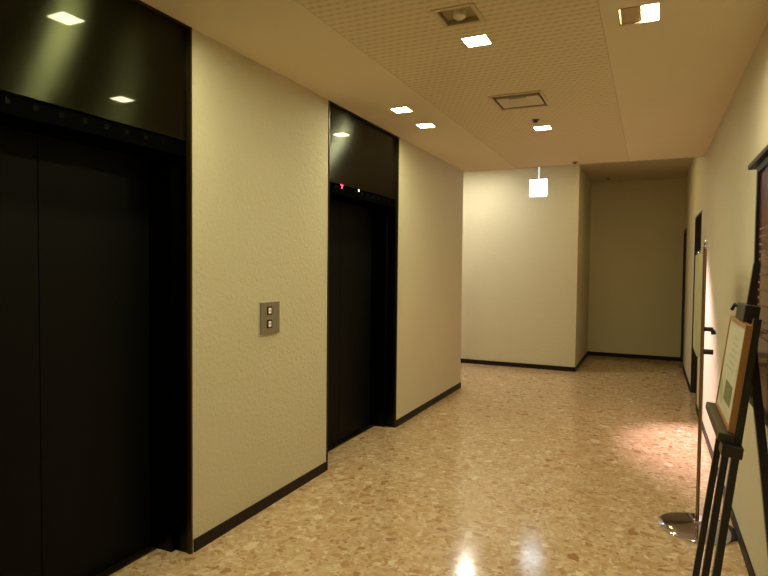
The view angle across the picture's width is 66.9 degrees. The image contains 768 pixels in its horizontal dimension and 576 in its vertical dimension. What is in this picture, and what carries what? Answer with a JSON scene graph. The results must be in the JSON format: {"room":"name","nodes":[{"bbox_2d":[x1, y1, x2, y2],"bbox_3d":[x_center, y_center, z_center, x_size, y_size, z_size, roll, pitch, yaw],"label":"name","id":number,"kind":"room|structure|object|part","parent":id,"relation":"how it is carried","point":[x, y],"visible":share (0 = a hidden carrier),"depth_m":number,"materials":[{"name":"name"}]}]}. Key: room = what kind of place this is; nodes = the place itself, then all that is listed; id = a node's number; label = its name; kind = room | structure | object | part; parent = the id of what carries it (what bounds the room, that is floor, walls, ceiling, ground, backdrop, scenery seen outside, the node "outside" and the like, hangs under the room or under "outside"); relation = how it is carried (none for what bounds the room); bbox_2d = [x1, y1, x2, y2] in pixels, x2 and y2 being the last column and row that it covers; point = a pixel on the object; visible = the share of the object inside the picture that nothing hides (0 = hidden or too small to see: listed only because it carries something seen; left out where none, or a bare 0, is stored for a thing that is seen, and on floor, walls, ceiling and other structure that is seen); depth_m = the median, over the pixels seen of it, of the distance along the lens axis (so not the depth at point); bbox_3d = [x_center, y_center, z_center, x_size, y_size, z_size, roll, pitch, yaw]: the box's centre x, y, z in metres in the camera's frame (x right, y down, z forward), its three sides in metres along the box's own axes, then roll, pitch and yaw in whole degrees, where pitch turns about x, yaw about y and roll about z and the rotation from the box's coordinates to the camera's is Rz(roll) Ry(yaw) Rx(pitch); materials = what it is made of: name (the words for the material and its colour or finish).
{"room":"elevator lobby","nodes":[
{"label":"elevator lobby","id":0,"kind":"room"},
{"bbox_2d":[192,28,462,551],"bbox_3d":[-0.144,-0.036,5.186,0.300,2.700,4.706,2,2,25],"label":"wall","id":1,"kind":"structure","parent":0,"point":[260,137],"depth_m":3.62,"materials":[{"name":"beige paint"}]},
{"bbox_2d":[259,300,279,335],"bbox_3d":[-0.705,0.185,3.591,0.019,0.208,0.206,2,2,25],"label":"plate","id":2,"kind":"object","parent":1,"relation":"attached to","point":[269,311],"visible":1,"depth_m":3.58,"materials":[{"name":"silver metal"}]},
{"bbox_2d":[194,382,460,551],"bbox_3d":[-0.015,1.284,5.175,0.008,0.067,4.694,2,2,25],"label":"baseboard","id":3,"kind":"structure","parent":1,"relation":"attached to","point":[226,526],"depth_m":3.67,"materials":[{"name":"black"}]},
{"bbox_2d":[95,355,748,575],"bbox_3d":[-0.349,1.382,4.672,5.824,0.100,13.523,2,2,25],"label":"floor","id":4,"kind":"structure","parent":0,"point":[516,471],"depth_m":3.86,"materials":[{"name":"stone"}]},
{"bbox_2d":[0,0,192,575],"bbox_3d":[-1.390,0.049,2.460,0.306,2.700,1.290,2,2,25],"label":"elevator","id":5,"kind":"object","parent":4,"relation":"on","point":[96,359],"visible":1,"depth_m":2.67,"materials":[{"name":"black metal"}]},
{"bbox_3d":[-1.629,0.375,2.247,0.035,2.046,0.603,2,2,25],"label":"door panel","id":6,"kind":"part","parent":5,"relation":"part of","materials":[{"name":"black metal"}]},
{"bbox_3d":[-1.396,-0.692,2.440,0.276,0.078,1.263,2,2,25],"label":"indicator panel","id":7,"kind":"part","parent":5,"relation":"part of","materials":[{"name":"black metal"}]},
{"bbox_3d":[-1.389,-1.010,2.427,0.284,0.558,1.263,2,2,25],"label":"transom panel","id":8,"kind":"part","parent":5,"relation":"part of","materials":[{"name":"black metal"}]},
{"bbox_3d":[-1.377,0.358,2.797,0.035,2.046,0.603,2,2,25],"label":"door panel","id":9,"kind":"part","parent":5,"relation":"part of","materials":[{"name":"black metal"}]},
{"bbox_3d":[-1.475,1.394,2.541,0.050,0.004,1.209,2,2,25],"label":"door sill","id":10,"kind":"part","parent":5,"relation":"part of","materials":[{"name":"brown metal"}]},
{"bbox_2d":[326,100,398,469],"bbox_3d":[-0.279,-0.026,4.886,0.306,2.700,1.286,2,2,25],"label":"elevator","id":11,"kind":"object","parent":4,"relation":"on","point":[363,157],"visible":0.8,"depth_m":5.15,"materials":[{"name":"black metal"}]},
{"bbox_3d":[-0.517,0.300,4.673,0.035,2.046,0.601,2,2,25],"label":"door panel","id":12,"kind":"part","parent":11,"relation":"part of","materials":[{"name":"black metal"}]},
{"bbox_3d":[-0.363,1.319,4.966,0.050,0.004,1.205,2,2,25],"label":"door sill","id":13,"kind":"part","parent":11,"relation":"part of","materials":[{"name":"brown metal"}]},
{"bbox_3d":[-0.266,0.283,5.222,0.035,2.046,0.601,2,2,25],"label":"door panel","id":14,"kind":"part","parent":11,"relation":"part of","materials":[{"name":"black metal"}]},
{"bbox_3d":[-0.285,-0.767,4.866,0.276,0.078,1.259,2,2,25],"label":"indicator panel","id":15,"kind":"part","parent":11,"relation":"part of","materials":[{"name":"black metal"}]},
{"bbox_3d":[-0.278,-1.085,4.853,0.284,0.558,1.259,2,2,25],"label":"transom panel","id":16,"kind":"part","parent":11,"relation":"part of","materials":[{"name":"black metal"}]},
{"bbox_2d":[658,240,737,544],"bbox_3d":[1.884,0.560,3.474,0.414,1.672,0.686,2,2,25],"label":"sign stand","id":17,"kind":"object","parent":4,"relation":"on","point":[682,525],"visible":0.8,"depth_m":3.35,"materials":[{"name":"silver metal"}]},
{"bbox_3d":[1.920,0.093,3.555,0.024,0.595,0.455,2,2,26],"label":"sign panel","id":18,"kind":"part","parent":17,"relation":"part of","materials":[{"name":"beige plastic"}]},
{"bbox_2d":[692,263,767,575],"bbox_3d":[1.386,0.670,2.275,0.272,1.538,0.807,2,2,25],"label":"easel","id":19,"kind":"object","parent":4,"relation":"on","point":[727,444],"visible":0.83,"depth_m":2.23,"materials":[{"name":"black paint"}]},
{"bbox_3d":[1.491,0.763,2.612,0.187,1.329,0.029,2,2,34],"label":"leg","id":20,"kind":"part","parent":19,"relation":"part of","materials":[{"name":"black paint"}]},
{"bbox_2d":[715,316,752,432],"bbox_3d":[1.421,0.331,2.373,0.072,0.404,0.499,2,2,25],"label":"framed notice","id":21,"kind":"object","parent":19,"relation":"on","point":[739,333],"visible":0.98,"depth_m":2.27,"materials":[{"name":"beige paper"}]},
{"bbox_2d":[723,379,732,407],"bbox_3d":[1.383,0.422,2.340,0.011,0.080,0.200,2,2,25],"label":"picture","id":22,"kind":"object","parent":21,"relation":"attached to","point":[727,396],"depth_m":2.33,"materials":[{"name":"green paper"}]},
{"bbox_3d":[1.503,0.081,2.485,0.018,0.034,0.055,0,2,-6],"label":"clamp knob","id":23,"kind":"part","parent":19,"relation":"part of","materials":[{"name":"black plastic"}]},
{"bbox_3d":[1.283,0.777,2.165,0.210,1.330,0.034,0,2,-3],"label":"leg","id":24,"kind":"part","parent":19,"relation":"part of","materials":[{"name":"black paint"}]},
{"bbox_3d":[1.402,0.845,2.115,0.033,1.201,0.527,1,2,16],"label":"leg","id":25,"kind":"part","parent":19,"relation":"part of","materials":[{"name":"black paint"}]},
{"bbox_2d":[140,0,767,170],"bbox_3d":[0.178,-1.296,2.303,2.624,0.030,9.607,2,2,25],"label":"ceiling","id":26,"kind":"structure","parent":0,"point":[663,88],"depth_m":3.42,"materials":[{"name":"white paint"}]},
{"bbox_2d":[391,107,412,112],"bbox_3d":[0.134,-1.383,4.430,0.132,0.058,0.132,2,2,25],"label":"ceiling light","id":27,"kind":"object","parent":26,"relation":"attached to","point":[401,109],"visible":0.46,"depth_m":4.44,"materials":[{"name":"white plastic"}]},
{"bbox_2d":[416,123,435,127],"bbox_3d":[0.352,-1.397,4.907,0.132,0.058,0.132,2,2,25],"label":"ceiling light","id":28,"kind":"object","parent":26,"relation":"attached to","point":[426,125],"visible":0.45,"depth_m":4.91,"materials":[{"name":"white plastic"}]},
{"bbox_2d":[418,124,433,127],"bbox_3d":[0.352,-1.375,4.908,0.124,0.008,0.124,2,2,25],"label":"diffuser","id":29,"kind":"object","parent":28,"relation":"attached to","point":[419,125],"depth_m":4.91,"materials":[{"name":"white plastic"}]},
{"bbox_2d":[430,3,485,28],"bbox_3d":[0.354,-1.302,2.765,0.208,0.041,0.214,2,2,25],"label":"emergency light","id":30,"kind":"object","parent":26,"relation":"attached to","point":[460,14],"visible":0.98,"depth_m":2.78,"materials":[{"name":"beige metal"}]},
{"bbox_2d":[461,34,491,46],"bbox_3d":[0.489,-1.331,3.069,0.132,0.058,0.132,2,2,25],"label":"ceiling light","id":31,"kind":"object","parent":26,"relation":"attached to","point":[479,40],"visible":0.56,"depth_m":3.07,"materials":[{"name":"white plastic"}]},
{"bbox_2d":[488,90,550,110],"bbox_3d":[0.971,-1.368,4.157,0.370,0.072,0.390,2,2,25],"label":"ceiling vent","id":32,"kind":"object","parent":26,"relation":"in","point":[514,101],"visible":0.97,"depth_m":4.17,"materials":[{"name":"beige metal"}]},
{"bbox_3d":[0.984,-1.341,4.186,0.298,0.006,0.243,2,2,25],"label":"plate","id":33,"kind":"part","parent":32,"relation":"part of","materials":[{"name":"beige metal"}]},
{"bbox_2d":[534,126,551,130],"bbox_3d":[1.351,-1.389,4.950,0.132,0.058,0.132,2,2,25],"label":"ceiling light","id":34,"kind":"object","parent":26,"relation":"attached to","point":[538,127],"visible":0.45,"depth_m":4.97,"materials":[{"name":"white plastic"}]},
{"bbox_2d":[463,157,695,171],"bbox_3d":[2.180,-1.429,6.671,2.624,0.034,0.006,2,2,25],"label":"trim","id":35,"kind":"structure","parent":26,"relation":"attached to","point":[689,157],"depth_m":6.64,"materials":[{"name":"beige paint"}]},
{"bbox_2d":[618,3,659,25],"bbox_3d":[1.200,-1.330,2.735,0.178,0.092,0.200,2,2,25],"label":"light","id":36,"kind":"object","parent":26,"relation":"attached to","point":[649,12],"visible":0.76,"depth_m":2.77,"materials":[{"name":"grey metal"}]},
{"bbox_2d":[461,165,590,366],"bbox_3d":[1.302,-0.350,10.172,4.168,3.004,1.854,2,2,25],"label":"wall","id":37,"kind":"structure","parent":0,"point":[526,259],"depth_m":8.82,"materials":[{"name":"beige paint"}]},
{"bbox_2d":[461,358,574,371],"bbox_3d":[0.900,1.144,9.378,4.168,0.067,0.008,2,2,25],"label":"baseboard","id":38,"kind":"structure","parent":37,"relation":"attached to","point":[471,361],"depth_m":8.84,"materials":[{"name":"black"}]},
{"bbox_2d":[575,351,587,371],"bbox_3d":[3.184,1.168,9.352,0.008,0.067,1.862,2,2,25],"label":"baseboard","id":39,"kind":"structure","parent":37,"relation":"attached to","point":[586,354],"depth_m":9.25,"materials":[{"name":"black"}]},
{"bbox_2d":[468,158,692,182],"bbox_3d":[1.592,-1.832,8.969,5.624,0.050,3.716,2,2,25],"label":"ceiling","id":40,"kind":"structure","parent":0,"point":[666,168],"depth_m":8.79,"materials":[{"name":"white paint"}]},
{"bbox_2d":[529,167,547,196],"bbox_3d":[2.166,-1.524,8.135,0.240,0.495,0.076,2,2,25],"label":"hanging sign","id":41,"kind":"object","parent":40,"relation":"hanging from","point":[538,187],"visible":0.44,"depth_m":8.11,"materials":[{"name":"white plastic"}]},
{"bbox_2d":[588,178,685,356],"bbox_3d":[2.466,-0.358,10.725,5.824,3.004,0.120,2,2,25],"label":"wall","id":42,"kind":"structure","parent":0,"point":[637,227],"depth_m":9.83,"materials":[{"name":"beige paint"}]},
{"bbox_2d":[588,351,679,360],"bbox_3d":[4.232,1.159,9.892,1.448,0.067,0.008,2,2,25],"label":"baseboard","id":43,"kind":"structure","parent":42,"relation":"attached to","point":[652,357],"depth_m":9.88,"materials":[{"name":"black"}]},
{"bbox_2d":[683,23,767,575],"bbox_3d":[2.223,-0.102,3.447,0.200,3.004,13.323,2,2,25],"label":"wall","id":44,"kind":"structure","parent":0,"point":[720,184],"depth_m":3.83,"materials":[{"name":"beige paint"}]},
{"bbox_2d":[680,228,686,361],"bbox_3d":[4.821,0.152,9.157,0.194,2.145,0.750,2,2,25],"label":"door","id":45,"kind":"structure","parent":44,"relation":"in","point":[685,230],"depth_m":9.49,"materials":[{"name":"black paint"}]},
{"bbox_2d":[690,210,701,399],"bbox_3d":[3.674,0.229,6.654,0.194,2.145,0.980,2,2,25],"label":"door","id":46,"kind":"structure","parent":44,"relation":"in","point":[698,219],"depth_m":7.10,"materials":[{"name":"black paint"}]},
{"bbox_2d":[682,364,755,575],"bbox_3d":[1.953,1.374,3.192,0.008,0.067,12.550,2,2,25],"label":"baseboard","id":47,"kind":"structure","parent":44,"relation":"attached to","point":[744,552],"depth_m":3.32,"materials":[{"name":"black"}]},
{"bbox_2d":[748,145,767,426],"bbox_3d":[1.489,-0.008,2.176,0.072,1.122,1.375,2,2,25],"label":"board","id":48,"kind":"object","parent":44,"relation":"attached to","point":[760,163],"visible":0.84,"depth_m":2.53,"materials":[{"name":"black plastic"}]}
]}

